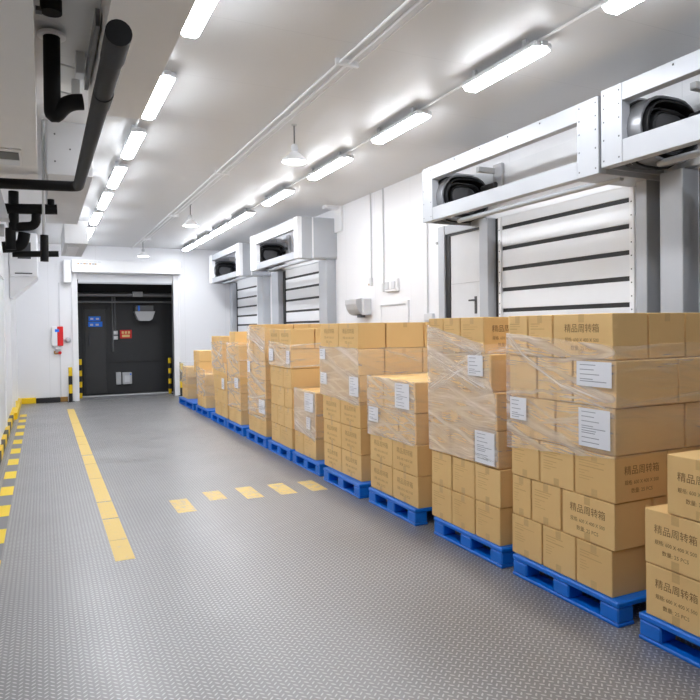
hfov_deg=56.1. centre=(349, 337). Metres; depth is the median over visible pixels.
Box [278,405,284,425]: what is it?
carton
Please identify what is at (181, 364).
bollard
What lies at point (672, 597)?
carton
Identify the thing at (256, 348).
carton
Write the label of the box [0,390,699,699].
floor
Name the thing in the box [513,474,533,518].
carton
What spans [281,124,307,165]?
pendant lamp
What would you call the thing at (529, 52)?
light
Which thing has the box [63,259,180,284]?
housing
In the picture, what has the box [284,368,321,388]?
carton
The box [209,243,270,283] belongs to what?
housing
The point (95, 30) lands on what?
cable tray
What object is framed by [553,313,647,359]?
carton
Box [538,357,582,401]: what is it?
carton
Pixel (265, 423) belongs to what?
carton
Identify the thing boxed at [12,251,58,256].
insulated pipe
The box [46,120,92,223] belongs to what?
air duct
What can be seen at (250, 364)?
carton
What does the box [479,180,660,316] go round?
door
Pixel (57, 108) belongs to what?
insulated pipe
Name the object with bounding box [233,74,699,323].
wall
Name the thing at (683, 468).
carton
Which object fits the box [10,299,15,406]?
trim
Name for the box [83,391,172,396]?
trim
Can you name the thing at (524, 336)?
film
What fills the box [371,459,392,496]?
carton
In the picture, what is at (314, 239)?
housing
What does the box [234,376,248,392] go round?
carton
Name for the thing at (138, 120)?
conduit
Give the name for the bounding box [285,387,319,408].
carton
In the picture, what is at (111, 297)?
conduit
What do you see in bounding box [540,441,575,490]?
carton
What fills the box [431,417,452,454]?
carton
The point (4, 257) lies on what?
wall
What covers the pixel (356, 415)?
carton
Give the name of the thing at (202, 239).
diffuser
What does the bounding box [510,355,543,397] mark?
carton
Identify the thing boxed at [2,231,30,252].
insulated pipe
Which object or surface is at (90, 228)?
light
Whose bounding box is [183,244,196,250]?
diffuser
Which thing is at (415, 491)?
carton
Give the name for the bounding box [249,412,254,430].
carton
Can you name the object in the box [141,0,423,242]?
conduit
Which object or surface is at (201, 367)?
carton
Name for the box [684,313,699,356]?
carton
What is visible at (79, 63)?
clamp
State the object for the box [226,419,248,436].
pallet
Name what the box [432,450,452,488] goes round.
carton
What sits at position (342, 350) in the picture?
film
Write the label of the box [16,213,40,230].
insulated pipe
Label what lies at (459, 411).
carton
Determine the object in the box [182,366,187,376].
carton
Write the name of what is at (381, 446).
carton
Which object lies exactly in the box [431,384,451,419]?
carton
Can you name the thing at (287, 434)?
carton
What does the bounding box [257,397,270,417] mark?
carton
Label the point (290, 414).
carton
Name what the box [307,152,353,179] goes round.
light
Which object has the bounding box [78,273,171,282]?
curtain
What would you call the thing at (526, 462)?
carton
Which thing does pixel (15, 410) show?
trim
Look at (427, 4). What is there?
conduit
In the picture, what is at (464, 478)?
carton
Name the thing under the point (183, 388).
carton
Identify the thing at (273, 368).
carton
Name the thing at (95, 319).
door
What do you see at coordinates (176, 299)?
door frame
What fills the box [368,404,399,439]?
carton
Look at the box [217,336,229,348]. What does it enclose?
carton
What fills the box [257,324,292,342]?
carton
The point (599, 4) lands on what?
conduit
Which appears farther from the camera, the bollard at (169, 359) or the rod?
the bollard at (169, 359)
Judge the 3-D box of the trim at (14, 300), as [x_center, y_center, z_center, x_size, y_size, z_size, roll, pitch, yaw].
[-8.249,0.011,16.179,0.060,3.050,0.300,-1,1,-25]
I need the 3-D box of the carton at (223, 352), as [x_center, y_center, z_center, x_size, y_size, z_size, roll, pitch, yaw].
[-2.332,0.347,12.900,0.467,0.253,0.456,-1,1,-25]
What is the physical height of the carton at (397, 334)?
0.285 m
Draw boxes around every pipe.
[0,19,132,191]
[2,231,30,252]
[5,199,56,214]
[5,227,15,249]
[8,190,18,231]
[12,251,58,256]
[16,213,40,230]
[35,0,61,17]
[37,28,83,122]
[40,235,48,261]
[77,292,171,296]
[78,301,171,302]
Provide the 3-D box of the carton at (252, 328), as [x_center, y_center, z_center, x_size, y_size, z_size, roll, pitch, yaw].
[-1.381,-0.080,10.856,0.468,0.288,0.417,-1,1,-25]
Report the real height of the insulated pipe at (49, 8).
0.100 m
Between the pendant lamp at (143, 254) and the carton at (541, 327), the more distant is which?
the pendant lamp at (143, 254)
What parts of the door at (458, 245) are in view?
panel, handle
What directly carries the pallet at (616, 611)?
on the floor
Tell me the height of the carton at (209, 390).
0.237 m
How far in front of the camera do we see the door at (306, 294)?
13.65 m
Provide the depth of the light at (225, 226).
13.93 m
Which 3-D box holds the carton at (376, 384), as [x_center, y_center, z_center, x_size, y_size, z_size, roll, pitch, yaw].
[0.477,0.546,6.921,0.463,0.289,0.326,-1,1,-25]
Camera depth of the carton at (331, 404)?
7.86 m
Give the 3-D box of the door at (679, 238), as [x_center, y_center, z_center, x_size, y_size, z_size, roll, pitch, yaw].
[3.401,0.163,4.414,0.200,3.140,3.100,-1,1,-25]
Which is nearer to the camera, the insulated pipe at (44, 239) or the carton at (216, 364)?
the insulated pipe at (44, 239)
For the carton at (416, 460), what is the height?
0.289 m
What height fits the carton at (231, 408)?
0.273 m
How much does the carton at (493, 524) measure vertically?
0.289 m
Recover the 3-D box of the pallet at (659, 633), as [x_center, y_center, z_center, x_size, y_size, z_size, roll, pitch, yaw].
[2.403,1.681,3.647,1.100,0.155,0.990,-1,1,-25]
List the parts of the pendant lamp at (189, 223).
lamp shade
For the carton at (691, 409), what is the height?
0.289 m
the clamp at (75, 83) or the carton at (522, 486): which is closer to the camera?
the carton at (522, 486)
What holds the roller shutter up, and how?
hanging from the door at (600, 252)
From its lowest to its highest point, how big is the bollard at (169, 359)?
1.030 m
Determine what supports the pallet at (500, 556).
on the floor
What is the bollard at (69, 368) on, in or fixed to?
on the floor
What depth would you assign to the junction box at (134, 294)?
18.93 m
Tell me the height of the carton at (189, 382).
0.254 m
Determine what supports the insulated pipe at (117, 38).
attached to the wall at (4, 257)
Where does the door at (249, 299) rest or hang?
in the wall at (404, 227)
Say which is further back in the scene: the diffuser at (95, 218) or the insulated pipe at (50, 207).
the diffuser at (95, 218)
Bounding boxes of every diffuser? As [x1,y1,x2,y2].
[90,213,102,224]
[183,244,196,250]
[195,236,212,243]
[230,213,254,224]
[262,191,293,205]
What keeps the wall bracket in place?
attached to the wall at (4, 257)
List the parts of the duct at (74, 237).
plate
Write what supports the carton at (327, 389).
on the carton at (331, 404)
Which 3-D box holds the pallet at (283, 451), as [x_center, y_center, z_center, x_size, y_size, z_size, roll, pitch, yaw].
[-0.543,1.617,9.781,1.100,0.155,0.980,-1,1,-25]
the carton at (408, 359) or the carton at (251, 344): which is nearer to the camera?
the carton at (408, 359)
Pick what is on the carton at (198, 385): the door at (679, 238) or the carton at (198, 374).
the carton at (198, 374)
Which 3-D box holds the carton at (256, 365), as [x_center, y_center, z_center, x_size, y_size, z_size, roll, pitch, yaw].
[-1.299,0.509,10.708,0.463,0.288,0.302,-1,1,-25]
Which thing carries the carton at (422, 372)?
on the carton
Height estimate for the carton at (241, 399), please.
0.273 m
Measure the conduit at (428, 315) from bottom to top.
2.170 m
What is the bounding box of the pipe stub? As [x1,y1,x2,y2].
[0,224,4,236]
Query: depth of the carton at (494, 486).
5.07 m
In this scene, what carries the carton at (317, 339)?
on the carton at (303, 357)
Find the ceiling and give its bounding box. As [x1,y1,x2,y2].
[1,0,699,250]
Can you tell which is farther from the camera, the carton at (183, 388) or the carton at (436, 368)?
the carton at (183, 388)
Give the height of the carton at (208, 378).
0.237 m
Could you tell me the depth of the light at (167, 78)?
5.88 m
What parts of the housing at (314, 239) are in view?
corner post, panel, rail, rail, corner post, panel, panel, panel, panel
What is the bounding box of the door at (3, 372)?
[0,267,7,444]
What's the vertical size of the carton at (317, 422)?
0.283 m
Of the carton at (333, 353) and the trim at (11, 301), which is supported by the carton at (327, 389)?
the carton at (333, 353)
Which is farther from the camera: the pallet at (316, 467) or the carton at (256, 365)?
the carton at (256, 365)
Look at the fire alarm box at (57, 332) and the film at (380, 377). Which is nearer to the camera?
the film at (380, 377)
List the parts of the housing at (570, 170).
corner post, panel, rail, rail, panel, corner post, panel, panel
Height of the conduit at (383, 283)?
1.670 m
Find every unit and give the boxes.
[0,0,37,179]
[9,232,37,299]
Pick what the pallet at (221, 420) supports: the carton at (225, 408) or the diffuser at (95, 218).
the carton at (225, 408)
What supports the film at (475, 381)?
attached to the carton
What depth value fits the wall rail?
19.41 m
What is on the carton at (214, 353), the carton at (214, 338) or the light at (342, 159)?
the carton at (214, 338)
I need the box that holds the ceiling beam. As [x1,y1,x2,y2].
[87,0,195,119]
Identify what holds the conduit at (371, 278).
attached to the wall at (404, 227)
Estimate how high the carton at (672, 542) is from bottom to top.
0.314 m
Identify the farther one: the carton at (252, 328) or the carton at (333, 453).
the carton at (252, 328)
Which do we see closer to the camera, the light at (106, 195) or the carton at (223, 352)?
the light at (106, 195)
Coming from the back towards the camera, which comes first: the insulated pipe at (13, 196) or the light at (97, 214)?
the light at (97, 214)
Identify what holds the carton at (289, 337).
on the carton at (303, 357)
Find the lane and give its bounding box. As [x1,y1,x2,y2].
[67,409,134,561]
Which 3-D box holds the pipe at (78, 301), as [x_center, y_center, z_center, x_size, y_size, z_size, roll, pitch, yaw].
[-6.669,-1.043,19.063,2.950,0.060,0.060,-1,1,-25]
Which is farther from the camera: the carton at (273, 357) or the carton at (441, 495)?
the carton at (273, 357)
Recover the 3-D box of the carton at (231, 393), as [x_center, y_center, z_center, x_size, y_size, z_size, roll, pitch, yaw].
[-1.966,1.102,12.157,0.469,0.273,0.407,-1,1,-25]
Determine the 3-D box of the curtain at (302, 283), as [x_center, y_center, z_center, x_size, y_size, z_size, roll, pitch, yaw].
[-0.978,0.061,13.885,0.045,3.140,2.030,-1,1,-25]
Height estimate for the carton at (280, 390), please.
0.275 m
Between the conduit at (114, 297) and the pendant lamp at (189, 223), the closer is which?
the pendant lamp at (189, 223)
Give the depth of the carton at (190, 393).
15.97 m
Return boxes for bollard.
[67,367,74,401]
[79,359,82,397]
[168,358,172,393]
[179,363,182,395]
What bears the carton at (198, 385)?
on the carton at (199, 396)
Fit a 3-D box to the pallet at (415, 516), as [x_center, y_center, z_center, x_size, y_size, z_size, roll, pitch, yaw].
[0.895,1.649,6.734,1.100,0.155,0.960,-1,1,-25]
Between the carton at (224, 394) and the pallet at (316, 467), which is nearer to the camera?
the pallet at (316, 467)
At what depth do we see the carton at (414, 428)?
6.15 m
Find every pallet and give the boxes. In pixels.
[179,397,197,409]
[196,405,214,417]
[211,412,226,426]
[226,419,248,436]
[246,429,271,447]
[268,439,294,460]
[292,451,328,475]
[323,467,370,498]
[369,487,431,525]
[434,516,514,568]
[513,553,645,627]
[639,610,699,668]
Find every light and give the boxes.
[88,224,94,237]
[89,208,102,224]
[97,188,113,209]
[107,161,126,188]
[121,125,145,158]
[142,70,175,119]
[181,0,217,37]
[182,241,197,250]
[195,232,213,243]
[210,221,232,234]
[229,208,254,224]
[262,185,294,205]
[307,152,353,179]
[345,298,370,317]
[371,107,431,143]
[462,39,550,92]
[601,0,642,14]
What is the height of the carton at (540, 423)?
0.289 m
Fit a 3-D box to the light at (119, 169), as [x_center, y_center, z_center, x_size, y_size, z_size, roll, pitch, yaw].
[-3.271,-2.283,9.195,0.150,0.136,1.330,-1,1,-25]
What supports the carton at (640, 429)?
on the carton at (638, 476)
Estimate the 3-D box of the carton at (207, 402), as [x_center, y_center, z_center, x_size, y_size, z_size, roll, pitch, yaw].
[-2.948,1.377,14.262,0.463,0.237,0.381,-1,1,-25]
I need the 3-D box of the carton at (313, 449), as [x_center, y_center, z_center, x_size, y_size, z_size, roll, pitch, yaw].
[-0.313,1.413,8.645,0.467,0.283,0.415,-1,1,-25]
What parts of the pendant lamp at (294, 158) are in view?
lamp shade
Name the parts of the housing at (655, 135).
corner post, panel, rail, rail, panel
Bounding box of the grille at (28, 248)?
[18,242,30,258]
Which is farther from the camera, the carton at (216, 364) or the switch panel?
the carton at (216, 364)
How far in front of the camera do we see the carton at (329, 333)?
7.88 m
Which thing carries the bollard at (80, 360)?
on the floor
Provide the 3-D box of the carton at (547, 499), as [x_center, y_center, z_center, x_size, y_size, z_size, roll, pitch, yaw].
[1.512,1.159,4.647,0.326,0.289,0.288,-1,1,-25]
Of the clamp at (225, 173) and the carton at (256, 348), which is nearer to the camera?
the clamp at (225, 173)
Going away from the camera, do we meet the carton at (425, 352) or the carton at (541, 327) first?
the carton at (541, 327)
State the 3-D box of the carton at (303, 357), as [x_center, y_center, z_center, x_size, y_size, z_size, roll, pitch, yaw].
[-0.726,0.286,9.455,0.484,0.275,0.494,-1,1,-25]
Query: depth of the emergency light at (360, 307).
11.10 m
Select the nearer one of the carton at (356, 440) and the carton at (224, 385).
the carton at (356, 440)
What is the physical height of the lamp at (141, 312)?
0.450 m
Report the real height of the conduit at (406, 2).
0.023 m
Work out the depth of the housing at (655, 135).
5.25 m
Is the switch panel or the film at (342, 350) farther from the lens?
the switch panel
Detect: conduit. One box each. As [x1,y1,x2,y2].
[89,34,180,225]
[111,297,113,351]
[114,297,115,329]
[131,0,410,248]
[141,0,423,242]
[144,0,433,242]
[180,3,600,250]
[369,193,372,285]
[382,188,384,291]
[424,223,434,320]
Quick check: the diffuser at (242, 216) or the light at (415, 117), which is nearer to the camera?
the light at (415, 117)
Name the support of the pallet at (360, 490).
on the floor
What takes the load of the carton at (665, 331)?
on the carton at (625, 383)
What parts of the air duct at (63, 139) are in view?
corner trim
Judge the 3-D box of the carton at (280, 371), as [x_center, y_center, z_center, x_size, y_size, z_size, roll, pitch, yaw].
[-0.805,0.564,9.653,0.469,0.275,0.298,-1,1,-25]
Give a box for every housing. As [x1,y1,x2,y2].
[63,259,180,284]
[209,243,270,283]
[250,205,342,271]
[422,96,659,225]
[601,49,699,174]
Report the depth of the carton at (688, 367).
4.27 m
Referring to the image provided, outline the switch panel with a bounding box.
[385,278,398,291]
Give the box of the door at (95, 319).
[82,307,109,394]
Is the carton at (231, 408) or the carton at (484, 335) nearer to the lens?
the carton at (484, 335)
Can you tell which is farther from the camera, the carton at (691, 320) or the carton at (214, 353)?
the carton at (214, 353)
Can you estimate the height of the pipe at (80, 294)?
0.120 m
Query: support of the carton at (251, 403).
on the carton at (257, 418)
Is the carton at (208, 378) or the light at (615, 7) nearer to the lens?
the light at (615, 7)
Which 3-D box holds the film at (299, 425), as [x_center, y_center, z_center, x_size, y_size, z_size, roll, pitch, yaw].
[-0.129,0.997,8.880,1.049,0.664,0.789,-1,1,-25]
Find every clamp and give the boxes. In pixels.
[71,79,79,93]
[74,50,84,79]
[215,170,229,174]
[335,57,358,68]
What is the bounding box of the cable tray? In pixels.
[84,8,99,89]
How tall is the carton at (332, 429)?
0.285 m
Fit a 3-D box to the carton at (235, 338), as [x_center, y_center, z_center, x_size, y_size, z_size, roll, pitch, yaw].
[-2.042,0.002,12.165,0.294,0.243,0.382,-1,1,-25]
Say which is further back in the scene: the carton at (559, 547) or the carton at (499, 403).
the carton at (499, 403)
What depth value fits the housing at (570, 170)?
6.82 m
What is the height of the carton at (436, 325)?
0.289 m
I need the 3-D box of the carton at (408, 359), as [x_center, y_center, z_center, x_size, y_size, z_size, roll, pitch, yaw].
[0.496,0.254,7.650,0.482,0.285,0.528,-1,1,-25]
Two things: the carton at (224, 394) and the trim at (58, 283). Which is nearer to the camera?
the carton at (224, 394)
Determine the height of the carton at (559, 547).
0.289 m
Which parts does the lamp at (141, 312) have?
lamp shade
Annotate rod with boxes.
[41,119,44,234]
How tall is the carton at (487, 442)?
0.289 m
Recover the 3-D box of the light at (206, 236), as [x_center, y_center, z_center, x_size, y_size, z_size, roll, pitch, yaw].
[-3.479,-2.388,15.641,0.170,0.136,1.320,-1,1,-25]
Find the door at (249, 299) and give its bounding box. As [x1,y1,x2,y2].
[230,276,270,331]
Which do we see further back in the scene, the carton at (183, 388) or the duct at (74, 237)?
the carton at (183, 388)
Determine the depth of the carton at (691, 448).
4.27 m
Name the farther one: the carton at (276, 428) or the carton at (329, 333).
the carton at (276, 428)
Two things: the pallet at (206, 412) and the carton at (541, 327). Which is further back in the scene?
the pallet at (206, 412)
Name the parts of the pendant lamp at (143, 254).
lamp shade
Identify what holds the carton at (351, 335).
on the carton at (370, 361)
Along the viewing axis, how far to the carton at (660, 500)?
4.20 m
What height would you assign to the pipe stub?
0.140 m
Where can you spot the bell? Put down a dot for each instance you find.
(67, 340)
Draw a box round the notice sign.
[120,330,131,338]
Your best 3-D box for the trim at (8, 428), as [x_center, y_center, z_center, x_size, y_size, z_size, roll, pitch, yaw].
[-3.871,1.714,6.929,0.070,0.140,15.400,-1,1,-25]
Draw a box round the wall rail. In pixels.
[82,360,171,363]
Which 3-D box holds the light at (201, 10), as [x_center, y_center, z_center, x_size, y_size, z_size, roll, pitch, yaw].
[-0.918,-2.230,4.224,0.150,0.136,1.210,-1,1,-25]
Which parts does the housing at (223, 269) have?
corner post, rail, panel, rail, corner post, panel, panel, panel, panel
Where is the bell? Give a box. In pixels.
[63,337,70,342]
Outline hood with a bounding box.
[345,298,361,315]
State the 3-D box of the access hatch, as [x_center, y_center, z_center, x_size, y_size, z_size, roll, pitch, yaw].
[0.691,-0.057,10.376,0.038,1.050,0.940,-1,1,-25]
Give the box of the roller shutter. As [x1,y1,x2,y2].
[502,187,629,316]
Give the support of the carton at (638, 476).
on the carton at (620, 526)
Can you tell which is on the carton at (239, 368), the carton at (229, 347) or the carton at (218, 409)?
the carton at (229, 347)
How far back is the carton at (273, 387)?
9.83 m
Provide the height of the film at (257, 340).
1.500 m
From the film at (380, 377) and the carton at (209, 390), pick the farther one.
the carton at (209, 390)
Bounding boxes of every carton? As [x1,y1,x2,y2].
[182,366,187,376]
[182,376,184,386]
[182,386,185,396]
[185,366,196,377]
[185,377,196,387]
[185,388,197,398]
[194,350,211,361]
[194,361,213,372]
[197,372,212,383]
[197,383,201,394]
[198,394,201,405]
[201,373,213,385]
[201,385,214,396]
[202,396,215,407]
[212,336,216,348]
[212,349,216,361]
[213,362,219,375]
[214,374,220,388]
[214,387,221,401]
[215,401,221,415]
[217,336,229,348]
[217,349,227,362]
[220,363,227,376]
[221,376,228,390]
[221,390,228,404]
[221,403,228,418]
[227,345,233,359]
[228,360,248,376]
[228,375,233,390]
[229,331,248,344]
[229,390,234,406]
[229,405,234,421]
[233,345,249,360]
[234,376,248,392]
[235,392,249,408]
[235,407,248,424]
[247,360,254,377]
[249,325,256,341]
[249,342,257,359]
[249,377,256,396]
[249,395,257,414]
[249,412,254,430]
[254,342,259,360]
[254,360,259,378]
[254,414,259,433]
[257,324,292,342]
[257,379,271,398]
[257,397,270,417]
[259,343,273,361]
[259,361,270,380]
[260,416,271,436]
[269,348,279,366]
[270,329,278,347]
[270,366,276,384]
[271,385,276,403]
[271,403,277,422]
[272,422,280,443]
[277,367,283,386]
[277,386,284,406]
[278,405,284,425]
[279,329,313,348]
[279,348,320,368]
[281,425,295,448]
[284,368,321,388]
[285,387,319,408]
[285,407,296,428]
[293,324,319,328]
[295,430,303,454]
[296,387,322,415]
[296,410,323,437]
[304,434,324,459]
[314,329,320,347]
[320,323,338,347]
[320,347,339,371]
[320,371,340,397]
[323,394,340,422]
[324,418,341,447]
[324,442,341,471]
[339,323,384,348]
[339,348,383,374]
[340,373,395,401]
[340,398,370,428]
[341,423,370,454]
[342,448,371,481]
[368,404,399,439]
[369,374,417,405]
[370,432,393,466]
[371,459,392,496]
[378,347,421,373]
[384,376,430,412]
[385,322,422,347]
[393,439,431,476]
[393,468,433,508]
[396,372,429,374]
[399,410,431,444]
[408,373,429,376]
[418,347,431,371]
[423,322,428,346]
[429,318,443,351]
[430,351,462,387]
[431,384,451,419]
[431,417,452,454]
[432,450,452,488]
[432,483,453,523]
[444,318,460,351]
[449,387,473,424]
[451,421,475,461]
[452,490,476,534]
[453,456,475,497]
[461,317,508,353]
[461,353,514,391]
[471,390,512,430]
[475,427,513,468]
[475,463,513,507]
[476,500,513,545]
[509,316,528,355]
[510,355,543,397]
[510,395,557,442]
[512,434,542,480]
[512,513,544,564]
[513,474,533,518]
[528,315,553,356]
[532,480,563,530]
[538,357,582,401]
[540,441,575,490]
[543,525,577,579]
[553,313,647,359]
[557,401,683,455]
[562,489,651,550]
[573,358,677,407]
[575,448,666,503]
[577,538,647,597]
[645,504,699,580]
[646,562,699,636]
[647,313,684,357]
[651,494,667,505]
[666,445,699,493]
[667,450,699,521]
[669,356,699,402]
[683,401,699,446]
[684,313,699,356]
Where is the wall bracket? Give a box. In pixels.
[0,189,9,221]
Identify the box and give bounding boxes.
[52,326,62,349]
[116,372,131,384]
[132,292,142,296]
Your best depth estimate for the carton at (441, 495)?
5.74 m
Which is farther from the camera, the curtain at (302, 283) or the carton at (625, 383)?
the curtain at (302, 283)
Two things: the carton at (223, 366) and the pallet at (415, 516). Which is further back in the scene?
the carton at (223, 366)
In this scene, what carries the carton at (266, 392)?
on the carton at (265, 412)
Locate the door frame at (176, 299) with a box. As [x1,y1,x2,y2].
[71,273,180,400]
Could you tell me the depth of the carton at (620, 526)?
4.13 m
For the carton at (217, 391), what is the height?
0.253 m
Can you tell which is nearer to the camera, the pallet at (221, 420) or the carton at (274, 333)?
the carton at (274, 333)
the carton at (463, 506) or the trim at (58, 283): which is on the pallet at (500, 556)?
the carton at (463, 506)
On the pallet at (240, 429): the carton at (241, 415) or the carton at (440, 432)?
the carton at (241, 415)
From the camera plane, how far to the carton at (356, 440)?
7.27 m
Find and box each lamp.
[133,305,154,320]
[137,241,148,256]
[182,204,198,226]
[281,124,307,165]
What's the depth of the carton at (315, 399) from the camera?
8.51 m
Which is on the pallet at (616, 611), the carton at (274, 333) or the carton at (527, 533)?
the carton at (527, 533)
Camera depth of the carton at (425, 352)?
7.53 m
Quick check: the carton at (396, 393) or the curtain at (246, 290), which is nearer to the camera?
the carton at (396, 393)
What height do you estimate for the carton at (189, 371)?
0.254 m
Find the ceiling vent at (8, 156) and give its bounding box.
[0,147,22,166]
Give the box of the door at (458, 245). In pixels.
[438,216,485,317]
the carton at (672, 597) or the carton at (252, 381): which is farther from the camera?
the carton at (252, 381)
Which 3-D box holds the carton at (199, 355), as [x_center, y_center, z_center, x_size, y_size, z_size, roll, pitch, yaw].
[-3.241,0.398,14.843,0.464,0.237,0.602,-1,1,-25]
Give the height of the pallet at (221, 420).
0.155 m
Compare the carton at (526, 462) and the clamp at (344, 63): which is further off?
the clamp at (344, 63)
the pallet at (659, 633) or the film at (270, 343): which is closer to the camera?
the pallet at (659, 633)
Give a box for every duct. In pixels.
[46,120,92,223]
[61,221,87,256]
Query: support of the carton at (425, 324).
on the carton at (425, 352)
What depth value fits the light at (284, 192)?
10.59 m
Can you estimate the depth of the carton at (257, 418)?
10.61 m
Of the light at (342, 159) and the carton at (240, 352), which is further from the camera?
the carton at (240, 352)
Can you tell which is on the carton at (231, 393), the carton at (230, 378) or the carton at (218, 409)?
the carton at (230, 378)
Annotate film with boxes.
[247,329,263,416]
[269,343,319,366]
[294,392,314,440]
[321,347,357,403]
[367,377,413,443]
[427,330,508,458]
[507,333,603,447]
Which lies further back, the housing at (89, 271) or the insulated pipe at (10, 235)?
the housing at (89, 271)
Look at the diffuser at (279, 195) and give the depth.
10.68 m
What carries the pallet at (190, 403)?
on the floor
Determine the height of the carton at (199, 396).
0.237 m
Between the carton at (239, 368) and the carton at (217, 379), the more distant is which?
the carton at (217, 379)
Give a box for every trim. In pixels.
[0,413,13,463]
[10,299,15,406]
[11,397,60,419]
[13,299,17,400]
[58,283,61,396]
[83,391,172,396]
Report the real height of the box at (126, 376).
0.360 m
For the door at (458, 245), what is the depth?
8.64 m
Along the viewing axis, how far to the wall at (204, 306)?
17.15 m
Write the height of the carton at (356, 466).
0.285 m
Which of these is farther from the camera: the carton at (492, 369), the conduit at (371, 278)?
the conduit at (371, 278)
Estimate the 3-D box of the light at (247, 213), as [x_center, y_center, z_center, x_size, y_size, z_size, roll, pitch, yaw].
[-2.101,-2.357,12.703,0.170,0.136,1.310,-1,1,-25]
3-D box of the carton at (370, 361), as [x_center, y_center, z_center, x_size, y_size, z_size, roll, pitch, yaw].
[0.128,0.262,7.470,0.312,0.285,0.520,-1,1,-25]
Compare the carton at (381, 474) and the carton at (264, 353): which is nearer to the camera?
the carton at (381, 474)
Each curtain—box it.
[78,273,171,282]
[237,278,256,331]
[286,262,319,323]
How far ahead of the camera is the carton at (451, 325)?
5.55 m
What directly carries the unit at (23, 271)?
attached to the wall at (4, 257)
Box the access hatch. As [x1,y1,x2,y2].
[379,300,409,322]
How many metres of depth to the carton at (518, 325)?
4.80 m
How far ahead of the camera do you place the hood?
11.20 m
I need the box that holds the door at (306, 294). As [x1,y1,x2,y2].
[272,259,335,323]
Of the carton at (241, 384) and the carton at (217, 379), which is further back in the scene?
the carton at (217, 379)
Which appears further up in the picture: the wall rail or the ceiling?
the ceiling
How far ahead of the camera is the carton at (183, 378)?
16.36 m
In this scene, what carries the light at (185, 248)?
attached to the ceiling
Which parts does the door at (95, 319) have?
sign plate, sign plate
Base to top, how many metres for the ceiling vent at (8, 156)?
0.022 m
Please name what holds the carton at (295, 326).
on the carton
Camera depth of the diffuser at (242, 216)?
12.58 m
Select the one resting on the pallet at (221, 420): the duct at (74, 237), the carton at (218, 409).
the carton at (218, 409)
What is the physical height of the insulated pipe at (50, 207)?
0.199 m
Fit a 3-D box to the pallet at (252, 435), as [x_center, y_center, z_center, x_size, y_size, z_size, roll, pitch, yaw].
[-1.023,1.606,10.804,1.100,0.155,1.080,-1,1,-25]
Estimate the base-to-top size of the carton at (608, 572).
0.289 m
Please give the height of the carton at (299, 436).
0.283 m
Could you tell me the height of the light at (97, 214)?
0.136 m
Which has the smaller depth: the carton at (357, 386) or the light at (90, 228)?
the carton at (357, 386)
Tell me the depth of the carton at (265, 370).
10.21 m
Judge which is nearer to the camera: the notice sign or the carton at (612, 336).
the carton at (612, 336)
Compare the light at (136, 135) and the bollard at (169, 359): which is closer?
the light at (136, 135)
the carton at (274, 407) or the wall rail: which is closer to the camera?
the carton at (274, 407)
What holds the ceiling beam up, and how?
attached to the ceiling
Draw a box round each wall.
[0,222,12,417]
[16,244,232,400]
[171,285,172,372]
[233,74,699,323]
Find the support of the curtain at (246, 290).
hanging from the door at (249, 299)

